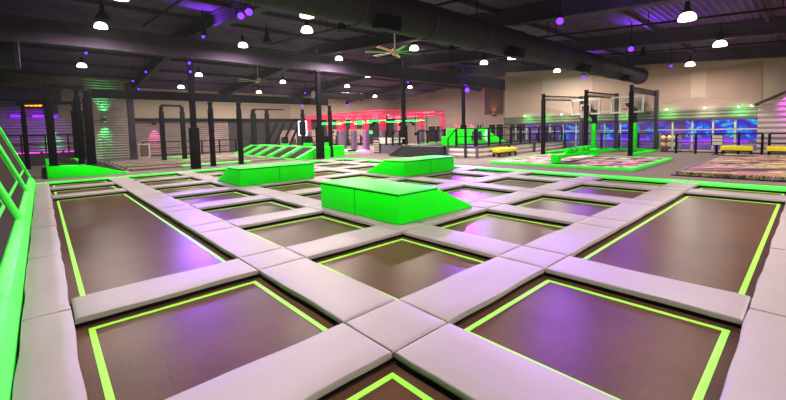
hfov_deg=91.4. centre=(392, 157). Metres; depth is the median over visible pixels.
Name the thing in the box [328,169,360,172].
pad
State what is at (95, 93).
beam
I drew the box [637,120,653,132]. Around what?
window
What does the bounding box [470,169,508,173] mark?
trampoline
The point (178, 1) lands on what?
pipe
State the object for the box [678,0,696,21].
pendant lamp
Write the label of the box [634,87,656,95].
beam
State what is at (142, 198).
pad
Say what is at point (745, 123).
wall screen
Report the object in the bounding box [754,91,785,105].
trim
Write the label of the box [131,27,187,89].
rafter
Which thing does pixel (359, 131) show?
window
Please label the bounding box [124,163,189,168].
trampoline
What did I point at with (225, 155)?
pad
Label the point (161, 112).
post
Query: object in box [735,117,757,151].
window
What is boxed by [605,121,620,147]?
window
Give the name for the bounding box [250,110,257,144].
post
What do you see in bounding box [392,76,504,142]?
wall
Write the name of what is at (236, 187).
pad
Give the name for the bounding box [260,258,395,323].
pad
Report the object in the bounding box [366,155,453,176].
box
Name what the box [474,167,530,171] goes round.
pad
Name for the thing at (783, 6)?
pipe
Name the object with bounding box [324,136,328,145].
stand
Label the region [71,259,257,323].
pad
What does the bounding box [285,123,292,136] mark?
brace
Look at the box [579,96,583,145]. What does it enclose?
post
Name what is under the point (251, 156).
pad
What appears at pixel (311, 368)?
pad
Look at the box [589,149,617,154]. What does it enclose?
lane edge
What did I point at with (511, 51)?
outlet
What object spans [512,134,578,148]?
railing
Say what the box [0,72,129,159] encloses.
wall
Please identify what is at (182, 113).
post
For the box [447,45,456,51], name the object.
pendant lamp
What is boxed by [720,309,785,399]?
pad
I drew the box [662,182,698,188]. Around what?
pad
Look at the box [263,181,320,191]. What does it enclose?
trampoline
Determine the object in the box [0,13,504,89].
girder
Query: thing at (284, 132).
window
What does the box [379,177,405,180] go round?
pad
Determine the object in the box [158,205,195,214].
pad
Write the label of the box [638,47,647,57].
pendant lamp
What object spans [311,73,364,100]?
duct
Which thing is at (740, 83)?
wall panel
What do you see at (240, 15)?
spotlight
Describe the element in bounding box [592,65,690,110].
wall panel
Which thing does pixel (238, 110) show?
post
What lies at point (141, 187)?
pad
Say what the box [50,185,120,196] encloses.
trampoline
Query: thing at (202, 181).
pad
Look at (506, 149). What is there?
cushion
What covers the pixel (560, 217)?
pad
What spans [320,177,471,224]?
foam block
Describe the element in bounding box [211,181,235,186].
pad
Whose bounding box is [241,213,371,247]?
trampoline
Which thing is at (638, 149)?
lane edge
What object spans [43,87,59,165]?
frame post
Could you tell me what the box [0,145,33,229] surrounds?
trampoline
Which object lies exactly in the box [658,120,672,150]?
window
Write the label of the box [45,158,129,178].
ramp
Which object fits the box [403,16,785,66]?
rafter
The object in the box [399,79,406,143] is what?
column
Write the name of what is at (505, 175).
pad
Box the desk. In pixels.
[379,138,404,153]
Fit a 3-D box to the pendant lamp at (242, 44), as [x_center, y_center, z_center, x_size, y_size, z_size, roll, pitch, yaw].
[-7.000,-5.601,17.862,0.420,0.850,0.416,-5,6,-42]
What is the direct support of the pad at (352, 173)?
on the trampoline at (363, 176)
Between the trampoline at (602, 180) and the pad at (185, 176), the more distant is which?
the pad at (185, 176)
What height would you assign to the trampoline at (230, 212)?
0.064 m
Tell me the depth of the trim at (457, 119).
40.90 m
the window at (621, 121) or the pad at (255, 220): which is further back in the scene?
the window at (621, 121)
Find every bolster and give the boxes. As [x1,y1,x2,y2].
[564,147,579,152]
[579,145,590,150]
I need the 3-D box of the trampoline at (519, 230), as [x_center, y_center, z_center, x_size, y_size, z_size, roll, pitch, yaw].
[1.712,1.110,6.068,2.060,0.064,2.060,-5,6,-42]
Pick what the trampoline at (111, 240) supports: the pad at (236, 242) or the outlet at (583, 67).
the pad at (236, 242)
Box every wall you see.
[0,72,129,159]
[133,88,392,118]
[135,121,392,155]
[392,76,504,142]
[504,106,757,123]
[505,57,785,116]
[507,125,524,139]
[525,118,757,149]
[756,95,785,154]
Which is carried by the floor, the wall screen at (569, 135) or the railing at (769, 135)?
the railing at (769, 135)
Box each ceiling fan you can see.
[239,66,275,82]
[365,33,422,57]
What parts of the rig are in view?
leg, leg, green light rail, leg, leg, leg, green light rail, leg, leg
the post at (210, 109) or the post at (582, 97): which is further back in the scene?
the post at (582, 97)
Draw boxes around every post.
[20,106,30,168]
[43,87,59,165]
[71,105,85,158]
[73,89,86,163]
[82,90,97,164]
[158,106,166,159]
[179,107,187,158]
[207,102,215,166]
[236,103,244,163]
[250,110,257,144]
[264,110,269,144]
[300,110,304,145]
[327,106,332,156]
[541,94,545,153]
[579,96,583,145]
[583,90,588,154]
[614,93,618,148]
[627,85,633,155]
[653,90,658,148]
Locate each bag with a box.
[490,154,672,171]
[676,154,785,180]
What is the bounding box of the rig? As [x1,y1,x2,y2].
[305,109,445,149]
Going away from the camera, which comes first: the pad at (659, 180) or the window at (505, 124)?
the pad at (659, 180)
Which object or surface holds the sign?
attached to the wall at (111, 136)
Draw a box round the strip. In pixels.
[678,140,746,141]
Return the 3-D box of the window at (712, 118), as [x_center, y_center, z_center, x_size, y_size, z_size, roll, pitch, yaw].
[17.799,-1.323,22.070,0.100,1.860,0.942,-5,6,-42]
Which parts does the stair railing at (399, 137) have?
post, post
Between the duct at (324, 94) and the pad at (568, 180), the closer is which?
the pad at (568, 180)
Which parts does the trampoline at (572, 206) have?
frame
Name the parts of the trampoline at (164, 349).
frame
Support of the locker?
on the floor
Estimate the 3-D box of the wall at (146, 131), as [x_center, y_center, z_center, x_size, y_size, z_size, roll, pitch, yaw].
[-10.277,-2.477,39.462,28.350,2.870,0.400,-5,6,-42]
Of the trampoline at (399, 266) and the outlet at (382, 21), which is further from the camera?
the outlet at (382, 21)
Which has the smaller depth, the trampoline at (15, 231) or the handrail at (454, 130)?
the trampoline at (15, 231)
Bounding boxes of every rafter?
[0,68,4,81]
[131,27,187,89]
[185,0,272,38]
[218,46,316,94]
[289,59,401,97]
[316,0,687,55]
[345,68,461,102]
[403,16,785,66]
[464,44,785,74]
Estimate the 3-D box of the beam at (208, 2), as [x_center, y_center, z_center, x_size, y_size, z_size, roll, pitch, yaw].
[-0.063,-5.838,18.643,30.150,0.160,0.100,-5,6,-42]
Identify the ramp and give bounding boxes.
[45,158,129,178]
[233,145,330,159]
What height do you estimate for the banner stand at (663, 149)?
1.020 m
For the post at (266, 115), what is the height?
3.480 m
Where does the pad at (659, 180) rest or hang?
on the trampoline at (602, 180)
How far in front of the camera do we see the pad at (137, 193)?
10.17 m
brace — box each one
[270,123,277,139]
[274,123,284,144]
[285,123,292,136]
[289,125,297,144]
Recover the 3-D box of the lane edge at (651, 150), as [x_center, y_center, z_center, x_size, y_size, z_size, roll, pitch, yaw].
[14.059,-0.322,21.457,4.170,0.120,0.340,-5,6,-42]
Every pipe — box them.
[141,0,182,27]
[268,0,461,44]
[367,0,785,58]
[435,40,785,67]
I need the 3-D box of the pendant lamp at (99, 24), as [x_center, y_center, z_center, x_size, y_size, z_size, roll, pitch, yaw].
[-10.800,-5.224,14.153,0.420,0.850,0.416,-5,6,-42]
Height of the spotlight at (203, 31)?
1.058 m
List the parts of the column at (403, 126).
post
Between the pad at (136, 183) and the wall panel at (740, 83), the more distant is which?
the wall panel at (740, 83)
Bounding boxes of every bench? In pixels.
[492,147,516,157]
[720,145,753,154]
[766,146,785,154]
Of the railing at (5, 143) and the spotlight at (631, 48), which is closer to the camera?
the railing at (5, 143)
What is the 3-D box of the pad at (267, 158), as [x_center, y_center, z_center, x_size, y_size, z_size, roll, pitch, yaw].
[-10.064,0.273,21.133,7.618,0.052,0.313,-5,6,-42]
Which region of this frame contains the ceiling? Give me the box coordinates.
[0,0,785,99]
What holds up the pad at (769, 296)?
on the trampoline at (723, 243)
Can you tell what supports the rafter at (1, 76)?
attached to the girder
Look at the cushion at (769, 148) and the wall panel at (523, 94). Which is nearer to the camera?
the cushion at (769, 148)
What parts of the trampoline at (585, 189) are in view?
frame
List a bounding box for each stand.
[281,137,288,144]
[303,136,311,145]
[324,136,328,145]
[661,134,674,151]
[711,135,723,154]
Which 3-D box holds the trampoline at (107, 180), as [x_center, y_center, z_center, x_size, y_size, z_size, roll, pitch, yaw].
[-10.387,0.887,12.796,2.020,0.064,1.930,-5,6,-42]
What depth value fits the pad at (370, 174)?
12.96 m
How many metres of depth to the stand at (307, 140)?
29.32 m
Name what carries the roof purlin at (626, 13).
attached to the ceiling
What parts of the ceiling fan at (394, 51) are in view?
blade, blade, blade, motor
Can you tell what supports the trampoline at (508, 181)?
on the floor
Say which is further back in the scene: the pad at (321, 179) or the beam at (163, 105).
the beam at (163, 105)
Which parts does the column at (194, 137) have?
post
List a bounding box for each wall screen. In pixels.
[559,126,578,139]
[601,124,639,138]
[646,125,665,138]
[686,120,733,136]
[737,119,757,139]
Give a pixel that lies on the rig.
(341, 135)
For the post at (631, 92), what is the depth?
19.68 m
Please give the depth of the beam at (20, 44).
22.09 m
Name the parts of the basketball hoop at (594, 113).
board frame, post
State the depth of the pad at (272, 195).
9.31 m
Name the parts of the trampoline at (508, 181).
frame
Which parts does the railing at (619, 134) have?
post, post, rail, post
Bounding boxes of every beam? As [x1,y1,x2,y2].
[16,101,80,104]
[41,83,83,88]
[89,88,327,104]
[135,118,394,120]
[160,104,181,106]
[253,108,283,109]
[545,95,580,100]
[551,148,599,162]
[588,92,616,98]
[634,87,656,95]
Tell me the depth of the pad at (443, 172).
12.85 m
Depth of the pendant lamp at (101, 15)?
12.66 m
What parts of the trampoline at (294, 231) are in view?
frame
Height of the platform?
0.640 m
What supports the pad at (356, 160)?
on the trampoline
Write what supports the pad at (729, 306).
on the trampoline at (618, 345)
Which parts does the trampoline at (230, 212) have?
frame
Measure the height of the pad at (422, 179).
0.052 m
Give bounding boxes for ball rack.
[658,132,680,152]
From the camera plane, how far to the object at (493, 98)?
37.62 m
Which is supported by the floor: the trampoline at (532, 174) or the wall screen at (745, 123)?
the trampoline at (532, 174)
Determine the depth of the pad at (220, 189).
10.13 m
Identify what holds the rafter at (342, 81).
attached to the girder
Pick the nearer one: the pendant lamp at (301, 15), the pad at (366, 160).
the pendant lamp at (301, 15)
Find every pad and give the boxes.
[0,291,20,399]
[12,310,87,399]
[21,254,70,321]
[27,225,60,259]
[31,208,56,228]
[33,196,52,209]
[34,188,50,198]
[35,183,49,189]
[36,177,115,183]
[50,182,115,189]
[52,188,126,198]
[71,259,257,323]
[108,177,132,181]
[110,155,237,162]
[114,155,245,164]
[114,180,134,182]
[116,181,145,187]
[117,156,255,165]
[119,171,180,177]
[122,157,265,167]
[124,186,150,191]
[126,158,276,169]
[128,188,163,197]
[135,175,189,181]
[138,194,167,200]
[143,196,187,209]
[149,180,209,188]
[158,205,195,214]
[165,208,223,228]
[165,323,391,399]
[166,187,235,197]
[176,171,200,175]
[180,160,250,166]
[182,168,226,171]
[188,221,235,235]
[190,195,270,209]
[191,175,218,180]
[199,227,281,258]
[205,172,223,175]
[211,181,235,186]
[226,207,321,227]
[230,185,253,189]
[237,186,280,194]
[240,248,303,273]
[254,179,306,186]
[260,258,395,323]
[263,192,293,198]
[272,194,320,206]
[285,187,320,194]
[285,225,401,259]
[308,178,330,182]
[309,205,329,212]
[314,162,341,165]
[314,166,330,168]
[314,169,327,171]
[317,172,361,178]
[319,160,343,162]
[323,209,387,225]
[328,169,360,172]
[334,165,370,168]
[342,158,371,160]
[342,162,371,164]
[345,160,366,161]
[345,300,446,356]
[363,173,397,177]
[366,160,382,161]
[378,221,426,233]
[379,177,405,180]
[394,323,617,399]
[397,176,417,178]
[399,257,543,323]
[403,224,520,257]
[406,177,457,183]
[414,171,450,176]
[415,206,485,224]
[432,183,462,189]
[450,181,475,185]
[451,171,499,175]
[454,165,477,167]
[454,167,476,170]
[458,198,477,202]
[461,175,506,182]
[464,183,529,191]
[468,201,501,210]
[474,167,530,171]
[480,191,541,204]
[487,204,587,224]
[493,174,514,177]
[498,246,566,271]
[502,171,531,174]
[508,175,566,181]
[522,188,552,194]
[524,223,615,256]
[525,170,598,176]
[534,181,581,190]
[543,190,630,203]
[546,256,750,324]
[563,179,587,182]
[571,176,603,180]
[577,217,628,231]
[582,181,659,189]
[591,203,656,223]
[595,175,687,182]
[623,199,664,208]
[633,189,683,203]
[656,186,689,192]
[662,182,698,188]
[685,188,785,201]
[686,181,785,191]
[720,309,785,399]
[749,249,785,316]
[770,217,785,249]
[780,202,785,216]
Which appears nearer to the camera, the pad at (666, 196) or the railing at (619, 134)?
the pad at (666, 196)
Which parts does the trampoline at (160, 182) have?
frame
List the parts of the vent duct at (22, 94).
casing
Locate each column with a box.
[125,83,137,159]
[184,57,200,168]
[313,71,324,158]
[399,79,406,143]
[460,85,466,127]
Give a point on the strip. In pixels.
(678, 140)
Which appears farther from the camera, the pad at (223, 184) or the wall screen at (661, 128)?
the wall screen at (661, 128)
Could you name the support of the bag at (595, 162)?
on the floor
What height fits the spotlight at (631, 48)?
1.081 m
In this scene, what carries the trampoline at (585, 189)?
on the floor
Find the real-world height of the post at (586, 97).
3.570 m
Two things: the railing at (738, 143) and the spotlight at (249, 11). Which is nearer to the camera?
the spotlight at (249, 11)
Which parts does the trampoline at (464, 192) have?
frame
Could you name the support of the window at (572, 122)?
in the wall at (735, 112)
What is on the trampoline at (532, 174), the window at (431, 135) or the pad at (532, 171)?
the pad at (532, 171)
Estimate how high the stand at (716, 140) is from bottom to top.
1.000 m
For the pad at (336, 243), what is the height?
0.052 m
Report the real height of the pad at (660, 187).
0.052 m
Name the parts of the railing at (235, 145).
rail, rail, rail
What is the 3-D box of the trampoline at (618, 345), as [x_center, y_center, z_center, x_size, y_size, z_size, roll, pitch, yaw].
[1.562,1.339,2.983,2.060,0.064,2.020,-5,6,-42]
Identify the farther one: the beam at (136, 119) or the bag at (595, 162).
the beam at (136, 119)
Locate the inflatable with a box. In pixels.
[442,128,506,144]
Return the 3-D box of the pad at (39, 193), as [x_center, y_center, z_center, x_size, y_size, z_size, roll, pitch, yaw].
[-9.649,0.975,10.579,0.336,0.052,2.183,-5,6,-42]
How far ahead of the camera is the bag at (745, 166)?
12.78 m
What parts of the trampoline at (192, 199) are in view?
frame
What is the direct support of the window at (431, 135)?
in the wall at (448, 100)
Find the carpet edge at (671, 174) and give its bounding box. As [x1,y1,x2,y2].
[671,174,785,181]
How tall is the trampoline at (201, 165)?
0.024 m
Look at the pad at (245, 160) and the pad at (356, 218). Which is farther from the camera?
the pad at (245, 160)
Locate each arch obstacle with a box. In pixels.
[371,115,384,126]
[398,116,414,125]
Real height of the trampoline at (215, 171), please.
0.064 m
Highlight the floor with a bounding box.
[16,143,785,365]
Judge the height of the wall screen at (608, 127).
1.050 m
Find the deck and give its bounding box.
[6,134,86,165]
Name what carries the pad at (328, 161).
on the trampoline
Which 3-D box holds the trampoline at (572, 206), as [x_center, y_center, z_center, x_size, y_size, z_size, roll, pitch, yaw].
[3.334,0.965,7.548,2.060,0.064,2.060,-5,6,-42]
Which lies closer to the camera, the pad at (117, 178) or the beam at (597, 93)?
the pad at (117, 178)
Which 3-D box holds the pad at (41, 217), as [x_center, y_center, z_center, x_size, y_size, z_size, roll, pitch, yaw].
[-6.679,1.146,7.338,0.330,0.052,2.183,-5,6,-42]
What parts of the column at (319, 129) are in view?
post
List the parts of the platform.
corner post, corner post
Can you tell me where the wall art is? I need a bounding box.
[454,124,474,128]
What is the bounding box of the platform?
[407,140,562,158]
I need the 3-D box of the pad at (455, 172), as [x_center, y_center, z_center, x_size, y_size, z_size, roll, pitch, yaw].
[2.793,0.519,13.003,0.586,0.052,1.606,-5,6,-42]
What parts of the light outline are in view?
panel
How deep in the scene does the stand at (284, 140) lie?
28.93 m
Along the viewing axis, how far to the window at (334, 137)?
42.63 m
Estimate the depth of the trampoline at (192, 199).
9.74 m
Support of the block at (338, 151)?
on the floor
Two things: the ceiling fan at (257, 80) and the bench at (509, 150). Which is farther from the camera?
the ceiling fan at (257, 80)
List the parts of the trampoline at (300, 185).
frame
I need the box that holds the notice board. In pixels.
[138,144,150,157]
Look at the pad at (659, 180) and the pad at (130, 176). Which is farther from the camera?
the pad at (130, 176)
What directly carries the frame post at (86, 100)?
on the ramp at (69, 167)
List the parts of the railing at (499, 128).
post, post, post, post, rail, rail, rail, post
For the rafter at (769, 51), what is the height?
2.540 m
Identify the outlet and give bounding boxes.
[372,13,401,30]
[504,46,525,57]
[575,63,591,71]
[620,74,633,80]
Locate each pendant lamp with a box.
[77,57,86,67]
[94,20,107,29]
[95,0,109,21]
[178,76,183,87]
[195,64,202,76]
[238,30,247,47]
[262,25,271,43]
[300,14,313,18]
[301,19,312,33]
[335,53,342,60]
[336,22,347,31]
[409,42,418,50]
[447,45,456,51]
[480,55,487,64]
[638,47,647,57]
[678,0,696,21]
[685,52,694,66]
[713,23,726,46]
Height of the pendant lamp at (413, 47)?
0.850 m
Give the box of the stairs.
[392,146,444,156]
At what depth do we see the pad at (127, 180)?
12.70 m
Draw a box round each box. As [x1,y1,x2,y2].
[218,161,313,186]
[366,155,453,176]
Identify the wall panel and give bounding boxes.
[506,76,541,115]
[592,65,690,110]
[706,60,762,105]
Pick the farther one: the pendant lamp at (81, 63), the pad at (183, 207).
the pendant lamp at (81, 63)
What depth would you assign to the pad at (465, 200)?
8.02 m
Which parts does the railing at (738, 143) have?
post, post, rail, rail, rail, post, post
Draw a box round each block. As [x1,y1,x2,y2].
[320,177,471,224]
[328,145,344,156]
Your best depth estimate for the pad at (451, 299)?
3.61 m
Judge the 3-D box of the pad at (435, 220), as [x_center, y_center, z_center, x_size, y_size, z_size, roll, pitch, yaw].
[0.967,1.009,6.875,1.606,0.052,0.590,-5,6,-42]
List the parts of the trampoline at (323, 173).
frame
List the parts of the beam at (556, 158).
leg, leg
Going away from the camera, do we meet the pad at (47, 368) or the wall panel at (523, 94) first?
the pad at (47, 368)
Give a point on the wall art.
(455, 125)
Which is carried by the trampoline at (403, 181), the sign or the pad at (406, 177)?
the pad at (406, 177)
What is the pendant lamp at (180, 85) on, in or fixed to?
hanging from the ceiling
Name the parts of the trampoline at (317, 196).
frame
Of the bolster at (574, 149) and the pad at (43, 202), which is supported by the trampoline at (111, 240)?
the pad at (43, 202)
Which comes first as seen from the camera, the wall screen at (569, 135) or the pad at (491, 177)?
the pad at (491, 177)
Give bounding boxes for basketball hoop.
[571,98,600,148]
[610,95,643,150]
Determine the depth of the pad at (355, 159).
20.39 m
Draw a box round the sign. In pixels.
[23,101,42,108]
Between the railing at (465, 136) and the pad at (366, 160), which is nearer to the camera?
the pad at (366, 160)
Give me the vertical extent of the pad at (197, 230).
0.052 m
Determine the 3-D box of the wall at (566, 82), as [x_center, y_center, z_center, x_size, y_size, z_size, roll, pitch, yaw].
[17.316,-4.675,22.421,0.300,4.275,24.000,-5,6,-42]
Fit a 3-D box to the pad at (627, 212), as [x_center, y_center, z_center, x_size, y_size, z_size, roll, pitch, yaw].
[4.074,0.950,6.734,1.606,0.052,0.586,-5,6,-42]
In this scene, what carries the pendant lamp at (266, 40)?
hanging from the ceiling
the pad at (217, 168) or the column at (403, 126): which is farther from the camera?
the column at (403, 126)
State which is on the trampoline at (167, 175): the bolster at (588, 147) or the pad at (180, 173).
the pad at (180, 173)
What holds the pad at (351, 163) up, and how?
on the trampoline at (335, 165)
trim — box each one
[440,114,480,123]
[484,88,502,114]
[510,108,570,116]
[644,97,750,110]
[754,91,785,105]
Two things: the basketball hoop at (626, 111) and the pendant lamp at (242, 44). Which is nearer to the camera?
the pendant lamp at (242, 44)
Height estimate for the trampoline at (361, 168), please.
0.064 m
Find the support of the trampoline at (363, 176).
on the floor
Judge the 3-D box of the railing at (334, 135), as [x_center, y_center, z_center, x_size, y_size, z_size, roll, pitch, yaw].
[-5.849,-1.740,39.624,6.400,1.180,0.100,-5,6,-42]
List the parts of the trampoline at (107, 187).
frame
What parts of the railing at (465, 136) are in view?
post, post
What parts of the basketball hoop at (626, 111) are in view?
board frame, post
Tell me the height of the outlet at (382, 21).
0.383 m
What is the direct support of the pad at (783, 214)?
on the trampoline at (723, 243)
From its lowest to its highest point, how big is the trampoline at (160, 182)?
0.064 m
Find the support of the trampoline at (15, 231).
on the floor
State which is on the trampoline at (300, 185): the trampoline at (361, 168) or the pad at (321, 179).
the pad at (321, 179)
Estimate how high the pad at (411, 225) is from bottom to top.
0.052 m
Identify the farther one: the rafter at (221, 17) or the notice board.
the notice board
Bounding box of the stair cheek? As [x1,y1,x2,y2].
[389,145,404,155]
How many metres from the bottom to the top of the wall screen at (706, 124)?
1.050 m
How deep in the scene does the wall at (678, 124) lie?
26.18 m
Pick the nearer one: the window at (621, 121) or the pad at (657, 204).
the pad at (657, 204)
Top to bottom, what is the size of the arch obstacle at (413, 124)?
0.929 m
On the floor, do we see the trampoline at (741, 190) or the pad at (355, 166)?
the trampoline at (741, 190)
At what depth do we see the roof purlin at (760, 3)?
12.51 m
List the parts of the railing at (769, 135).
post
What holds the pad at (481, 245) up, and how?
on the trampoline at (399, 266)
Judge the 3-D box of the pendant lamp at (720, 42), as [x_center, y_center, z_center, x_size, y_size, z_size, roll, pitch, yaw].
[12.132,-4.578,14.224,0.420,0.850,0.416,-5,6,-42]
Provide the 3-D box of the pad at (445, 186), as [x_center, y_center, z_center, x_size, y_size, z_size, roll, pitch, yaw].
[1.103,0.779,9.975,1.606,0.052,0.590,-5,6,-42]
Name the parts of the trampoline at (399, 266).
frame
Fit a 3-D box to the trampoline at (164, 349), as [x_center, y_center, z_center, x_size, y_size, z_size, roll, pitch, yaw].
[-1.517,1.398,3.123,2.020,0.064,2.060,-5,6,-42]
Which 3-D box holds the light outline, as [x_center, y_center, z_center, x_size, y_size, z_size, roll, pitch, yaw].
[-7.722,-1.897,32.930,0.731,2.555,0.277,-2,4,-9]
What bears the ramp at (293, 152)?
on the floor
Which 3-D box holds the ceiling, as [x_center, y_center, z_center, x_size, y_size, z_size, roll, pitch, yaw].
[1.479,-5.641,20.950,36.100,2.218,43.900,-5,6,-42]
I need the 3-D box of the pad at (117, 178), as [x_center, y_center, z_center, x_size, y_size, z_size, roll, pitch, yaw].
[-9.595,0.758,13.516,0.586,0.052,1.476,-5,6,-42]
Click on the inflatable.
(470, 132)
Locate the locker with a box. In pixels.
[373,138,380,152]
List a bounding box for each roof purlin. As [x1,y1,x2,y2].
[450,0,627,57]
[616,10,695,53]
[755,0,781,47]
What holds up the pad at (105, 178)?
on the trampoline at (107, 180)
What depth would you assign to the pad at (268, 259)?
4.60 m
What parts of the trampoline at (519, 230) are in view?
frame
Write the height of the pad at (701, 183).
0.052 m
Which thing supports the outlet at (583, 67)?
attached to the duct at (421, 20)
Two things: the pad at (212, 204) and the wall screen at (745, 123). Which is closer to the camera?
the pad at (212, 204)
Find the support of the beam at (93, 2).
attached to the rafter
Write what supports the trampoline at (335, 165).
on the floor
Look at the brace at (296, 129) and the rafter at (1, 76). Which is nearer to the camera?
the rafter at (1, 76)
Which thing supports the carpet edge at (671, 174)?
on the floor
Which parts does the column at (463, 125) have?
post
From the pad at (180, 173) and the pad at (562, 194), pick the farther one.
the pad at (180, 173)
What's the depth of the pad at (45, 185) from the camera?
11.89 m
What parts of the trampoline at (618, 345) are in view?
frame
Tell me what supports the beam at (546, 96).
attached to the post at (543, 101)
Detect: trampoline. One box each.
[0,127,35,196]
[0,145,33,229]
[0,182,30,323]
[49,179,110,189]
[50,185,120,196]
[52,192,234,315]
[73,273,338,399]
[119,162,182,166]
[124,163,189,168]
[130,165,204,170]
[131,174,181,179]
[140,178,200,185]
[155,183,222,193]
[174,190,255,204]
[196,170,224,173]
[201,158,266,162]
[202,199,301,220]
[216,159,285,164]
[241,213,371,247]
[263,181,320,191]
[300,192,320,199]
[311,234,492,299]
[314,171,343,176]
[317,357,462,399]
[321,164,353,167]
[331,175,386,179]
[350,166,372,170]
[395,180,437,185]
[429,173,484,180]
[434,211,569,245]
[441,186,512,200]
[453,272,741,399]
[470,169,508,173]
[484,178,554,187]
[510,195,618,216]
[526,173,575,178]
[560,185,650,198]
[573,193,784,311]
[596,179,666,185]
[693,185,785,195]
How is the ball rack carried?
on the floor
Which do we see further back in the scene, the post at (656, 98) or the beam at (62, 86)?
the post at (656, 98)
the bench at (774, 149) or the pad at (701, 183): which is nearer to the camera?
the pad at (701, 183)
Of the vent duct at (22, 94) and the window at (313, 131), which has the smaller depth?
the vent duct at (22, 94)
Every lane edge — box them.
[545,150,563,153]
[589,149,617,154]
[599,148,649,150]
[633,149,657,155]
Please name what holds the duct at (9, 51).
hanging from the ceiling
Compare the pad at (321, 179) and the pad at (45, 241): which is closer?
the pad at (45, 241)
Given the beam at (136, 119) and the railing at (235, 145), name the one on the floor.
the railing at (235, 145)
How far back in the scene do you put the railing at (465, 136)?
20.91 m
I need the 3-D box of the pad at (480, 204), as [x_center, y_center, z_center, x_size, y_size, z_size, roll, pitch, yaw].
[1.780,0.937,7.613,0.570,0.052,0.579,-5,6,-42]
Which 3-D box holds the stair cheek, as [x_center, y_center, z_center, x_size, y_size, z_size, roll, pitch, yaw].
[0.277,-0.458,23.964,1.300,0.640,0.120,-5,6,-42]
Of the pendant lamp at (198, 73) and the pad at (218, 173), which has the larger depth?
the pendant lamp at (198, 73)
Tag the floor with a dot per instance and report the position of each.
(681, 160)
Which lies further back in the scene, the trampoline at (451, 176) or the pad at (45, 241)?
the trampoline at (451, 176)
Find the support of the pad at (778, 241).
on the trampoline at (723, 243)
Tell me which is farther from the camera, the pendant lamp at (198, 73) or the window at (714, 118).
the pendant lamp at (198, 73)
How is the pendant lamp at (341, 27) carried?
hanging from the ceiling
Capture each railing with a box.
[142,138,265,155]
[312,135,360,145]
[385,130,407,145]
[417,130,445,143]
[455,128,474,145]
[475,126,562,146]
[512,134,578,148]
[588,133,659,150]
[675,133,763,154]
[767,133,785,153]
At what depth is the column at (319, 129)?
22.41 m
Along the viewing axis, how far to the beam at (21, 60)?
25.54 m
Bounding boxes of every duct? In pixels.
[0,41,20,70]
[0,86,61,113]
[236,0,648,83]
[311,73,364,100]
[445,84,482,90]
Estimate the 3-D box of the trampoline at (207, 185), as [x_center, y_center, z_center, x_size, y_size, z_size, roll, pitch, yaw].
[-5.853,0.912,11.070,2.060,0.064,2.060,-5,6,-42]
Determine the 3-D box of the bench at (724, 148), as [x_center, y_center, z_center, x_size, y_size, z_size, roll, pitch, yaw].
[16.685,-0.354,18.628,0.500,0.480,1.170,-5,6,-42]
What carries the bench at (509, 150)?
on the floor
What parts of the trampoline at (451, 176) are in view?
frame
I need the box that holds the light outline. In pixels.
[298,121,306,135]
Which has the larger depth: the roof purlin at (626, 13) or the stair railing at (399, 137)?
the stair railing at (399, 137)
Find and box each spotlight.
[200,9,205,37]
[235,1,245,18]
[243,3,254,15]
[556,0,563,24]
[628,23,633,51]
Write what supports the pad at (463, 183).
on the trampoline at (508, 181)
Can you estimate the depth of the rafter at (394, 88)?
37.57 m
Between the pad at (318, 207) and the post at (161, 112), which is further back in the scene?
the post at (161, 112)
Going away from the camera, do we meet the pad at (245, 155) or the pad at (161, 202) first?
the pad at (161, 202)
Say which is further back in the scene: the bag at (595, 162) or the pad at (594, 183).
the bag at (595, 162)
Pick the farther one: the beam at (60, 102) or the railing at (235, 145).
the railing at (235, 145)
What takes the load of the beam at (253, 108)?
on the post at (266, 115)
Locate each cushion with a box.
[492,147,516,152]
[720,145,753,150]
[766,146,785,150]
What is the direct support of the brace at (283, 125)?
on the floor
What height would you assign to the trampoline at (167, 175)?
0.064 m
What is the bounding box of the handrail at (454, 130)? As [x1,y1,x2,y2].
[447,130,454,145]
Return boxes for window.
[280,130,296,145]
[307,130,315,144]
[333,129,341,143]
[349,129,364,142]
[428,125,444,140]
[488,123,504,139]
[505,124,515,139]
[516,124,526,139]
[550,123,562,133]
[563,122,575,146]
[576,122,589,146]
[590,122,604,147]
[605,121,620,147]
[620,121,627,147]
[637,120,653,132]
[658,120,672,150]
[672,119,692,150]
[692,118,713,150]
[712,118,735,151]
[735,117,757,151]
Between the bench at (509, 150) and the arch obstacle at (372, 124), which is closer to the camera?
the bench at (509, 150)
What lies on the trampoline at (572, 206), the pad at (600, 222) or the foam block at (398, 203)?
the pad at (600, 222)
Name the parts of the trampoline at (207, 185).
frame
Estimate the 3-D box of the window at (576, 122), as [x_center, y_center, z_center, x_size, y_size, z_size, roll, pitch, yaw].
[13.346,-1.579,26.926,0.100,1.860,0.942,-5,6,-42]
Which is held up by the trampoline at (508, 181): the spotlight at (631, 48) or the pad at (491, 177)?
the pad at (491, 177)
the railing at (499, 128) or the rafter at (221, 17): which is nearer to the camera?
the rafter at (221, 17)
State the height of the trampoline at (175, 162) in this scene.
0.024 m
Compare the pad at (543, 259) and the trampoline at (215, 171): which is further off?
the trampoline at (215, 171)

